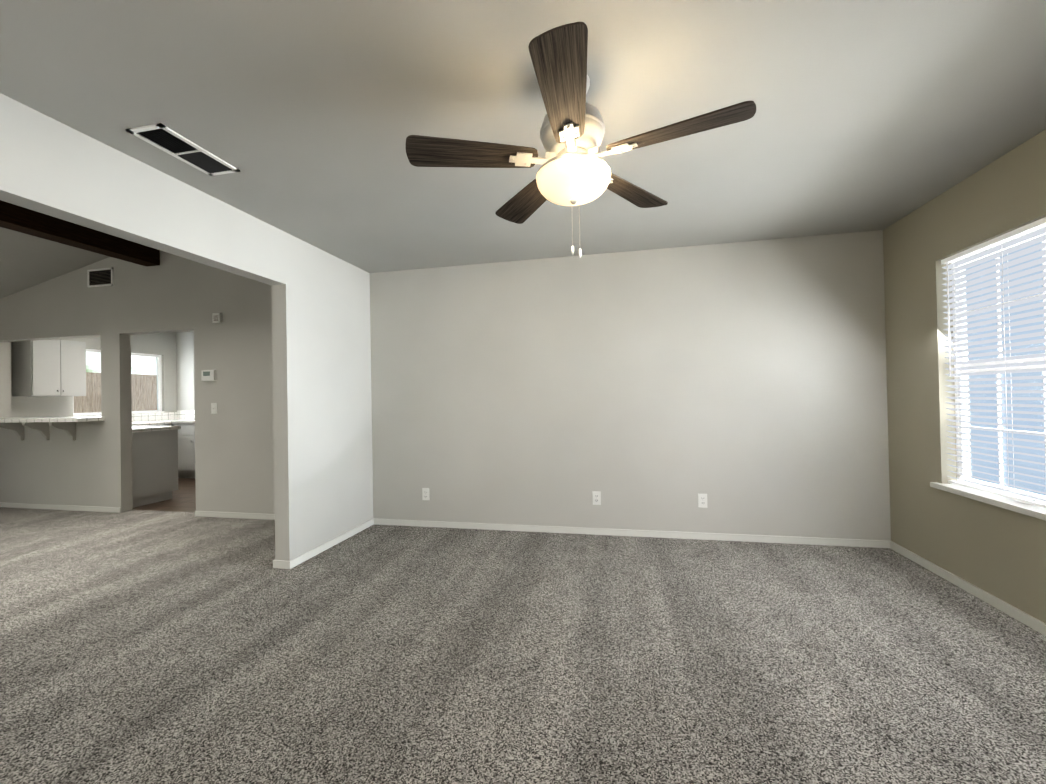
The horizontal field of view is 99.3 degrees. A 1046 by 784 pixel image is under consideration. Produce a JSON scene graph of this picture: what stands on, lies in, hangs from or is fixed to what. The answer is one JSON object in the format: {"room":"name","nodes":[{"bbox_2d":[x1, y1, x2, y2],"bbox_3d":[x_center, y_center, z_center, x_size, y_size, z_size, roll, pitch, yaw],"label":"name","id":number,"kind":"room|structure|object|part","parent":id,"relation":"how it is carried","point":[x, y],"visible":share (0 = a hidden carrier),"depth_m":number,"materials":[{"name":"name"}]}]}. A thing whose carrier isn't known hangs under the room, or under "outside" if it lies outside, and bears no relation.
{"room":"empty living room","nodes":[
{"label":"empty living room","id":0,"kind":"room"},
{"bbox_2d":[0,227,109,298],"bbox_3d":[-5.876,-1.433,2.626,2.600,0.680,5.166,-1,-1,12],"label":"ceiling slope","id":1,"kind":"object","parent":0,"point":[27,261],"visible":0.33,"depth_m":4.80,"materials":[{"name":"paint"}]},
{"bbox_2d":[0,200,159,266],"bbox_3d":[-4.606,-1.549,2.356,0.180,0.300,5.166,-1,-1,12],"label":"ridge beam","id":2,"kind":"structure","parent":1,"relation":"attached to","point":[28,221],"depth_m":4.11,"materials":[{"name":"brown wood"}]},
{"bbox_2d":[11,332,176,417],"bbox_3d":[-6.950,-0.269,4.094,0.160,3.300,7.920,-1,-1,12],"label":"wall","id":3,"kind":"structure","parent":0,"point":[163,345],"depth_m":7.15,"materials":[{"name":"paint"}]},
{"bbox_2d":[12,339,85,396],"bbox_3d":[-6.294,-0.319,5.930,0.357,0.750,0.594,-1,-1,12],"label":"upper cabinet","id":4,"kind":"object","parent":3,"relation":"attached to","point":[54,367],"visible":0.94,"depth_m":5.78,"materials":[{"name":"grey wood"}]},
{"bbox_2d":[73,349,163,415],"bbox_3d":[-6.307,-0.144,6.952,0.099,0.980,1.300,-1,-1,12],"label":"window","id":5,"kind":"structure","parent":3,"relation":"in","point":[159,384],"depth_m":7.32,"materials":[{"name":"white plastic"}]},
{"bbox_2d":[73,414,176,421],"bbox_3d":[-6.301,0.412,6.655,0.010,0.131,2.312,-1,-1,12],"label":"backsplash","id":6,"kind":"structure","parent":3,"relation":"attached to","point":[135,417],"depth_m":7.29,"materials":[{"name":"white tile"}]},
{"bbox_2d":[133,478,195,511],"bbox_3d":[-4.238,1.381,6.290,4.480,0.060,2.474,-1,-1,12],"label":"floor","id":7,"kind":"structure","parent":0,"point":[183,499],"depth_m":5.44,"materials":[{"name":"brown wood"}]},
{"bbox_2d":[132,430,180,507],"bbox_3d":[-4.732,0.915,5.450,0.535,0.876,0.617,-1,-1,12],"label":"base cabinet","id":8,"kind":"object","parent":7,"relation":"on","point":[163,452],"depth_m":5.40,"materials":[{"name":"grey wood"}]},
{"bbox_2d":[132,426,180,433],"bbox_3d":[-5.188,0.466,5.556,1.486,0.040,0.629,-1,-1,12],"label":"countertop","id":9,"kind":"structure","parent":8,"relation":"on","point":[135,429],"depth_m":5.45,"materials":[{"name":"white stone"}]},
{"bbox_2d":[181,422,194,477],"bbox_3d":[-5.314,0.943,7.318,0.485,0.876,0.597,-1,-1,12],"label":"base cabinet","id":10,"kind":"object","parent":7,"relation":"on","point":[187,432],"depth_m":7.01,"materials":[{"name":"grey wood"}]},
{"bbox_2d":[132,418,194,425],"bbox_3d":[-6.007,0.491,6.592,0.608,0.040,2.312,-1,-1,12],"label":"countertop","id":11,"kind":"structure","parent":10,"relation":"on","point":[171,420],"depth_m":6.97,"materials":[{"name":"white stone"}]},
{"bbox_2d":[176,332,194,409],"bbox_3d":[-3.944,0.006,7.418,4.320,2.700,0.160,-1,-1,12],"label":"wall","id":12,"kind":"structure","parent":0,"point":[185,365],"depth_m":7.75,"materials":[{"name":"paint"}]},
{"bbox_2d":[177,410,194,417],"bbox_3d":[-4.375,0.368,7.420,3.438,0.160,0.011,-1,-1,12],"label":"backsplash","id":13,"kind":"structure","parent":12,"relation":"attached to","point":[180,413],"depth_m":7.73,"materials":[{"name":"white tile"}]},
{"bbox_2d":[0,93,372,560],"bbox_3d":[-2.077,-0.251,1.809,0.120,3.040,5.166,-1,-1,12],"label":"wall","id":14,"kind":"structure","parent":0,"point":[322,416],"depth_m":3.23,"materials":[{"name":"paint"}]},
{"bbox_2d":[273,559,283,568],"bbox_3d":[-1.683,1.253,3.759,0.041,0.055,1.100,-1,-1,12],"label":"baseboard","id":15,"kind":"structure","parent":14,"relation":"attached to","point":[276,563],"depth_m":3.22,"materials":[{"name":"white wood"}]},
{"bbox_2d":[284,518,375,568],"bbox_3d":[-1.568,1.250,3.734,0.012,0.055,1.100,-1,-1,12],"label":"baseboard","id":16,"kind":"structure","parent":14,"relation":"attached to","point":[300,559],"depth_m":3.60,"materials":[{"name":"white wood"}]},
{"bbox_2d":[0,230,890,540],"bbox_3d":[-1.810,-0.362,4.455,9.745,3.300,0.120,-1,-1,12],"label":"wall","id":17,"kind":"structure","parent":0,"point":[742,386],"depth_m":3.93,"materials":[{"name":"paint"}]},
{"bbox_2d":[0,417,104,439],"bbox_3d":[-5.528,0.430,5.142,1.646,0.261,0.440,-1,-1,12],"label":"countertop","id":18,"kind":"structure","parent":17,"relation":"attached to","point":[39,424],"depth_m":5.04,"materials":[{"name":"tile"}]},
{"bbox_2d":[0,502,120,512],"bbox_3d":[-5.506,1.337,5.168,2.090,0.055,0.012,-1,-1,12],"label":"baseboard","id":19,"kind":"structure","parent":17,"relation":"attached to","point":[2,504],"depth_m":5.12,"materials":[{"name":"white wood"}]},
{"bbox_2d":[87,267,112,287],"bbox_3d":[-4.787,-1.296,5.029,0.360,0.200,0.011,-1,-1,12],"label":"air vent","id":20,"kind":"object","parent":17,"relation":"in","point":[99,277],"visible":1,"depth_m":5.03,"materials":[{"name":"white"}]},
{"bbox_2d":[201,370,216,380],"bbox_3d":[-3.328,-0.176,4.702,0.170,0.120,0.030,-1,-1,12],"label":"thermostat","id":21,"kind":"object","parent":17,"relation":"attached to","point":[208,375],"visible":0.98,"depth_m":4.69,"materials":[{"name":"white plastic"}]},
{"bbox_2d":[211,403,216,413],"bbox_3d":[-3.269,0.173,4.693,0.070,0.114,0.018,-1,-1,12],"label":"light switch","id":22,"kind":"object","parent":17,"relation":"attached to","point":[213,408],"visible":1,"depth_m":4.70,"materials":[{"name":"white plastic"}]},
{"bbox_2d":[212,313,221,322],"bbox_3d":[-3.219,-0.778,4.678,0.090,0.100,0.036,-1,-1,12],"label":"door chime","id":23,"kind":"object","parent":17,"relation":"attached to","point":[216,317],"visible":1,"depth_m":4.66,"materials":[{"name":"white plastic"}]},
{"bbox_2d":[195,511,274,519],"bbox_3d":[-2.533,1.276,4.533,1.971,0.055,0.012,-1,-1,12],"label":"baseboard","id":24,"kind":"structure","parent":17,"relation":"attached to","point":[197,513],"depth_m":4.63,"materials":[{"name":"white wood"}]},
{"bbox_2d":[422,488,429,499],"bbox_3d":[-0.917,0.965,4.192,0.070,0.114,0.008,-1,-1,12],"label":"electrical outlet","id":25,"kind":"object","parent":17,"relation":"attached to","point":[425,493],"visible":1,"depth_m":4.19,"materials":[{"name":"white plastic"}]},
{"bbox_2d":[592,491,600,504],"bbox_3d":[0.640,0.922,3.859,0.070,0.114,0.008,-1,-1,12],"label":"electrical outlet","id":26,"kind":"object","parent":17,"relation":"attached to","point":[596,497],"visible":1,"depth_m":3.86,"materials":[{"name":"white plastic"}]},
{"bbox_2d":[376,518,887,547],"bbox_3d":[0.674,1.209,3.849,4.349,0.055,0.012,-1,-1,12],"label":"baseboard","id":27,"kind":"structure","parent":17,"relation":"attached to","point":[442,524],"depth_m":3.76,"materials":[{"name":"white wood"}]},
{"bbox_2d":[698,494,707,507],"bbox_3d":[1.490,0.900,3.678,0.070,0.114,0.008,-1,-1,12],"label":"electrical outlet","id":28,"kind":"object","parent":17,"relation":"attached to","point":[702,500],"visible":1,"depth_m":3.68,"materials":[{"name":"white plastic"}]},
{"bbox_2d":[0,507,1045,783],"bbox_3d":[-2.413,1.306,1.852,9.905,0.060,5.446,-1,-1,12],"label":"floor carpet","id":29,"kind":"object","parent":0,"point":[154,647],"depth_m":2.03,"materials":[{"name":"grey carpet"}]},
{"bbox_2d":[0,0,1045,272],"bbox_3d":[0.112,-1.277,1.326,4.644,0.120,5.446,-1,-1,12],"label":"ceiling","id":30,"kind":"structure","parent":0,"point":[306,118],"depth_m":1.86,"materials":[{"name":"paint"}]},
{"bbox_2d":[126,123,239,175],"bbox_3d":[-1.638,-1.171,2.172,0.190,0.009,0.420,-1,-1,12],"label":"ceiling vent","id":31,"kind":"object","parent":30,"relation":"in","point":[164,138],"visible":1,"depth_m":2.14,"materials":[{"name":"white"}]},
{"bbox_2d":[406,22,755,257],"bbox_3d":[0.192,-0.879,1.702,1.234,0.670,1.193,-1,-1,12],"label":"ceiling fan","id":32,"kind":"object","parent":30,"relation":"hanging from","point":[574,169],"visible":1,"depth_m":1.63,"materials":[{"name":"brown wood"}]},
{"bbox_3d":[0.192,-1.072,1.745,0.254,0.285,0.254,-1,-1,12],"label":"motor","id":33,"kind":"part","parent":32,"relation":"part of","materials":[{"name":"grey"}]},
{"bbox_3d":[0.198,-0.794,1.742,0.292,0.118,0.292,-1,-1,12],"label":"lamp shade","id":34,"kind":"part","parent":32,"relation":"part of","materials":[{"name":"white glass"}]},
{"bbox_2d":[883,129,1045,622],"bbox_3d":[2.328,-0.042,0.847,0.160,2.440,5.446,-1,-1,12],"label":"wall","id":35,"kind":"structure","parent":0,"point":[997,552],"depth_m":2.85,"materials":[{"name":"paint"}]},
{"bbox_2d":[888,541,1045,635],"bbox_3d":[2.274,1.152,0.888,0.012,0.055,5.136,-1,-1,12],"label":"baseboard","id":36,"kind":"structure","parent":35,"relation":"attached to","point":[1037,625],"depth_m":2.58,"materials":[{"name":"white wood"}]},
{"bbox_2d":[930,482,1045,520],"bbox_3d":[2.519,0.587,1.945,0.120,0.052,1.940,-1,-1,12],"label":"window sill","id":37,"kind":"structure","parent":35,"relation":"attached to","point":[1017,506],"depth_m":2.44,"materials":[{"name":"white wood"}]},
{"bbox_2d":[951,226,1045,503],"bbox_3d":[2.583,-0.135,1.935,0.062,1.436,1.840,-1,-1,12],"label":"window","id":38,"kind":"structure","parent":35,"relation":"in","point":[967,466],"depth_m":2.54,"materials":[{"name":"white plastic"}]},
{"bbox_2d":[941,217,1045,508],"bbox_3d":[2.517,-0.139,1.949,0.044,1.422,1.816,-1,-1,12],"label":"window blinds","id":39,"kind":"object","parent":38,"relation":"attached to","point":[1032,226],"visible":1,"depth_m":2.44,"materials":[{"name":"white plastic"}]},
{"label":"outside","id":40,"kind":"structure","parent":0,"visible":0},
{"bbox_3d":[-8.385,1.461,4.391,2.840,0.060,13.600,-1,-1,12],"label":"ground","id":41,"kind":"structure","parent":40,"visible":0},
{"bbox_2d":[74,372,156,412],"bbox_3d":[-7.762,0.539,7.637,0.060,1.780,6.000,-1,-1,12],"label":"fence","id":42,"kind":"object","parent":41,"relation":"on","point":[95,388],"depth_m":8.59,"materials":[{"name":"brown wood"}]},
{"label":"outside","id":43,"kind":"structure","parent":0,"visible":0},
{"bbox_2d":[86,352,156,374],"bbox_3d":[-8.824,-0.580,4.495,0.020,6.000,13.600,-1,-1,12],"label":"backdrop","id":44,"kind":"structure","parent":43,"point":[140,367],"depth_m":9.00,"materials":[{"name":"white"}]},
{"bbox_2d":[966,242,1045,495],"bbox_3d":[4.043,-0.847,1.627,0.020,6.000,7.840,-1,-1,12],"label":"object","id":45,"kind":"structure","parent":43,"point":[1021,463],"depth_m":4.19,"materials":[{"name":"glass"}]}
]}

